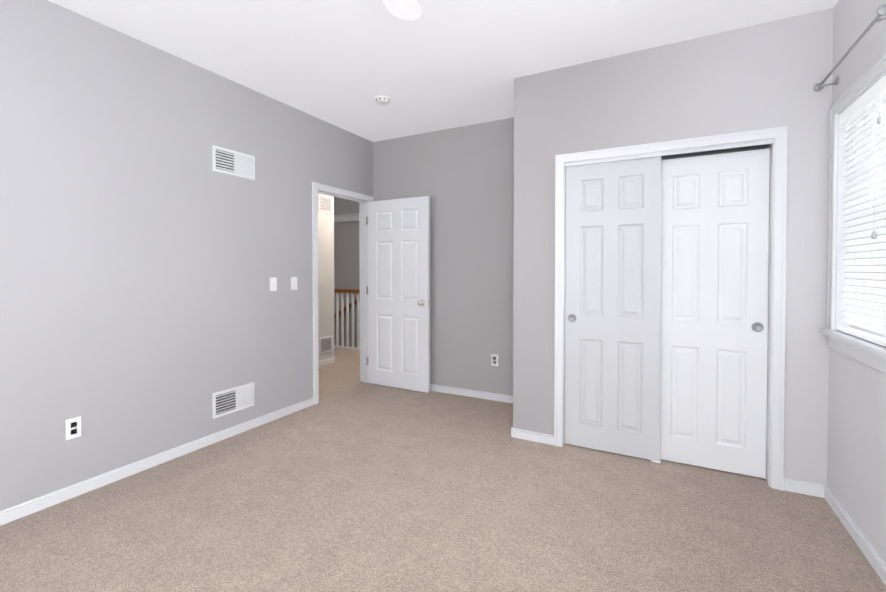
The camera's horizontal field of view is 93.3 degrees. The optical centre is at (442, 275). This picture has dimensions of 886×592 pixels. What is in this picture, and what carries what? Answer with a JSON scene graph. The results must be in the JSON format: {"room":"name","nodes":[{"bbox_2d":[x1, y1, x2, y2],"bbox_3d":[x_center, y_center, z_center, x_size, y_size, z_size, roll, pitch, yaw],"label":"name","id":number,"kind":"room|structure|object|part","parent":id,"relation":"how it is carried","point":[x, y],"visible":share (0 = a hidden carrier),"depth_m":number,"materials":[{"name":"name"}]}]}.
{"room":"empty bedroom","nodes":[
{"label":"empty bedroom","id":0,"kind":"room"},
{"bbox_2d":[0,0,372,510],"bbox_3d":[-1.317,-0.140,3.949,0.120,2.740,7.320,0,1,28],"label":"wall","id":1,"kind":"structure","parent":0,"point":[146,252],"depth_m":2.64,"materials":[{"name":"grey paint"}]},
{"bbox_2d":[65,416,80,439],"bbox_3d":[-2.090,0.864,2.368,0.007,0.115,0.070,0,1,28],"label":"outlet","id":2,"kind":"object","parent":1,"relation":"attached to","point":[73,427],"visible":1,"depth_m":2.37,"materials":[{"name":"white plastic"}]},
{"bbox_2d":[0,398,313,525],"bbox_3d":[-2.068,1.218,2.409,0.018,0.070,3.565,0,1,28],"label":"baseboard","id":3,"kind":"structure","parent":1,"relation":"attached to","point":[21,510],"depth_m":2.63,"materials":[{"name":"white wood"}]},
{"bbox_2d":[212,382,253,418],"bbox_3d":[-1.621,0.965,3.252,0.009,0.190,0.355,0,1,28],"label":"air vent","id":4,"kind":"object","parent":1,"relation":"in","point":[231,400],"visible":1,"depth_m":3.24,"materials":[{"name":"white metal"}]},
{"bbox_2d":[212,145,254,179],"bbox_3d":[-1.613,-0.870,3.240,0.009,0.190,0.360,0,1,28],"label":"air vent","id":5,"kind":"object","parent":1,"relation":"in","point":[230,162],"visible":1,"depth_m":3.23,"materials":[{"name":"white metal"}]},
{"bbox_2d":[270,277,276,290],"bbox_3d":[-1.442,0.074,3.568,0.018,0.115,0.070,0,1,28],"label":"light switch","id":6,"kind":"object","parent":1,"relation":"attached to","point":[273,283],"visible":1,"depth_m":3.57,"materials":[{"name":"white plastic"}]},
{"bbox_2d":[291,277,296,289],"bbox_3d":[-1.335,0.071,3.769,0.018,0.115,0.070,0,1,28],"label":"light switch","id":7,"kind":"object","parent":1,"relation":"attached to","point":[293,283],"visible":1,"depth_m":3.77,"materials":[{"name":"white plastic"}]},
{"bbox_2d":[312,182,373,404],"bbox_3d":[-1.077,0.167,4.406,0.164,2.113,0.921,0,1,28],"label":"door frame","id":8,"kind":"structure","parent":1,"relation":"attached to","point":[363,200],"depth_m":4.56,"materials":[{"name":"white wood"}]},
{"bbox_2d":[368,196,429,392],"bbox_3d":[-0.492,0.195,4.510,0.795,2.030,0.166,0,1,28],"label":"bedroom door","id":9,"kind":"structure","parent":8,"relation":"attached to","point":[398,293],"depth_m":4.48,"materials":[{"name":"white painted wood"},{"name":"satin nickel"}]},
{"bbox_2d":[318,193,334,360],"bbox_3d":[-2.403,-0.145,4.248,0.120,2.740,3.590,0,1,28],"label":"wall","id":10,"kind":"structure","parent":0,"point":[325,274],"depth_m":5.67,"materials":[{"name":"paint"}]},
{"bbox_2d":[319,195,331,213],"bbox_3d":[-1.582,-0.956,5.645,0.009,0.220,0.250,0,1,28],"label":"air vent","id":11,"kind":"object","parent":10,"relation":"in","point":[325,204],"visible":1,"depth_m":5.64,"materials":[{"name":"white metal"}]},
{"bbox_2d":[319,335,332,353],"bbox_3d":[-1.582,0.934,5.674,0.009,0.220,0.250,0,1,28],"label":"air vent","id":12,"kind":"object","parent":10,"relation":"in","point":[325,344],"visible":1,"depth_m":5.67,"materials":[{"name":"white metal"}]},
{"bbox_2d":[318,357,334,365],"bbox_3d":[-2.316,1.190,4.291,0.016,0.070,3.472,0,1,28],"label":"baseboard","id":13,"kind":"structure","parent":10,"relation":"attached to","point":[327,361],"depth_m":5.67,"materials":[{"name":"white wood"}]},
{"bbox_2d":[334,197,359,347],"bbox_3d":[-1.049,0.677,7.849,3.050,4.490,0.200,0,1,28],"label":"wall","id":14,"kind":"structure","parent":0,"point":[346,258],"depth_m":8.15,"materials":[{"name":"grey paint"}]},
{"bbox_2d":[334,213,358,221],"bbox_3d":[-1.332,-1.113,7.834,2.100,0.130,0.045,0,1,28],"label":"trim","id":15,"kind":"structure","parent":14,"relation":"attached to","point":[346,217],"depth_m":8.10,"materials":[{"name":"white wood"}]},
{"bbox_2d":[0,348,885,591],"bbox_3d":[-0.984,1.261,3.861,7.210,0.060,7.440,0,1,28],"label":"floor","id":16,"kind":"structure","parent":0,"point":[350,481],"depth_m":2.15,"materials":[{"name":"beige carpet"}]},
{"bbox_2d":[334,289,359,350],"bbox_3d":[-1.371,0.640,6.661,2.452,1.097,0.107,0,1,28],"label":"stair railing","id":17,"kind":"object","parent":16,"relation":"on","point":[348,305],"visible":0.17,"depth_m":6.67,"materials":[{"name":"white wood"}]},
{"bbox_2d":[48,0,837,141],"bbox_3d":[-0.984,-1.538,3.819,7.210,0.060,7.440,0,1,28],"label":"ceiling","id":18,"kind":"structure","parent":0,"point":[437,65],"depth_m":2.67,"materials":[{"name":"white paint"}]},
{"bbox_2d":[374,95,390,104],"bbox_3d":[-0.516,-1.484,3.561,0.144,0.040,0.144,0,1,28],"label":"smoke detector","id":19,"kind":"object","parent":18,"relation":"attached to","point":[381,100],"visible":1,"depth_m":3.52,"materials":[{"name":"white plastic"}]},
{"bbox_2d":[382,0,421,20],"bbox_3d":[-0.349,-1.260,1.341,1.232,0.422,1.260,0,1,28],"label":"ceiling fan","id":20,"kind":"object","parent":18,"relation":"hanging from","point":[409,10],"visible":1,"depth_m":1.86,"materials":[{"name":"white"}]},
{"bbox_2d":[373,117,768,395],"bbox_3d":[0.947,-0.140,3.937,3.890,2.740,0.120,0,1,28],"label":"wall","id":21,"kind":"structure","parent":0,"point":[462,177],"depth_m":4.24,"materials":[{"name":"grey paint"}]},
{"bbox_2d":[430,384,512,402],"bbox_3d":[0.056,1.189,4.353,1.918,0.070,0.016,0,1,28],"label":"baseboard","id":22,"kind":"structure","parent":21,"relation":"attached to","point":[433,387],"depth_m":4.22,"materials":[{"name":"white wood"}]},
{"bbox_2d":[491,354,497,365],"bbox_3d":[0.509,0.833,4.112,0.070,0.115,0.007,0,1,28],"label":"outlet","id":23,"kind":"object","parent":21,"relation":"attached to","point":[494,359],"visible":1,"depth_m":4.11,"materials":[{"name":"white plastic"}]},
{"bbox_2d":[513,8,833,486],"bbox_3d":[1.381,-0.123,2.825,1.840,2.740,0.120,0,1,28],"label":"wall","id":24,"kind":"structure","parent":0,"point":[771,74],"depth_m":2.61,"materials":[{"name":"grey paint"}]},
{"bbox_2d":[512,427,553,444],"bbox_3d":[0.682,1.207,3.140,0.308,0.070,0.016,0,1,28],"label":"baseboard","id":25,"kind":"structure","parent":24,"relation":"attached to","point":[516,433],"depth_m":3.14,"materials":[{"name":"white wood"}]},
{"bbox_2d":[565,156,660,460],"bbox_3d":[1.170,0.219,2.922,0.615,2.028,0.038,0,1,28],"label":"closet door","id":26,"kind":"structure","parent":24,"relation":"in","point":[612,296],"depth_m":2.90,"materials":[{"name":"white wood"}]},
{"bbox_2d":[554,126,787,490],"bbox_3d":[1.429,0.190,2.792,1.327,2.114,0.143,0,1,28],"label":"trim","id":27,"kind":"structure","parent":24,"relation":"attached to","point":[775,140],"depth_m":2.51,"materials":[{"name":"white painted wood"}]},
{"bbox_2d":[659,148,769,478],"bbox_3d":[1.703,0.234,2.692,0.615,2.005,0.038,0,1,28],"label":"closet door","id":28,"kind":"structure","parent":24,"relation":"in","point":[714,303],"depth_m":2.66,"materials":[{"name":"white wood"}]},
{"bbox_2d":[827,0,885,563],"bbox_3d":[1.523,-0.096,1.001,0.120,2.740,4.770,0,1,28],"label":"wall","id":29,"kind":"structure","parent":0,"point":[856,467],"depth_m":2.00,"materials":[{"name":"grey paint"}]},
{"bbox_2d":[814,4,885,90],"bbox_3d":[1.930,-1.046,1.976,0.086,0.044,0.800,0,1,28],"label":"curtain rod","id":30,"kind":"object","parent":29,"relation":"attached to","point":[881,11],"visible":0.98,"depth_m":1.90,"materials":[{"name":"silver metal"}]},
{"bbox_2d":[816,484,885,585],"bbox_3d":[1.287,1.243,0.721,0.016,0.070,3.724,0,1,28],"label":"baseboard","id":31,"kind":"structure","parent":29,"relation":"attached to","point":[862,542],"depth_m":1.98,"materials":[{"name":"white wood"}]},
{"bbox_2d":[820,52,885,372],"bbox_3d":[2.000,-0.262,1.945,0.165,1.320,0.808,0,1,28],"label":"window","id":32,"kind":"structure","parent":29,"relation":"in","point":[867,352],"depth_m":2.24,"materials":[{"name":"white"}]},
{"bbox_2d":[837,74,885,346],"bbox_3d":[1.984,-0.278,1.953,0.076,1.150,0.636,0,1,28],"label":"window blinds","id":33,"kind":"object","parent":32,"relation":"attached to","point":[864,287],"visible":1,"depth_m":1.98,"materials":[{"name":"white plastic"}]},
{"bbox_3d":[2.039,-0.277,1.925,0.067,1.155,0.640,0,1,28],"label":"window sash","id":34,"kind":"part","parent":32,"relation":"part of","materials":[{"name":"white plastic"}]},
{"label":"outside","id":35,"kind":"structure","parent":0,"visible":0},
{"bbox_2d":[870,110,885,199],"bbox_3d":[2.293,-0.488,1.786,0.001,4.500,3.670,0,1,28],"label":"sky","id":36,"kind":"structure","parent":35,"point":[880,151],"depth_m":2.64,"materials":[{"name":"white"}]}
]}

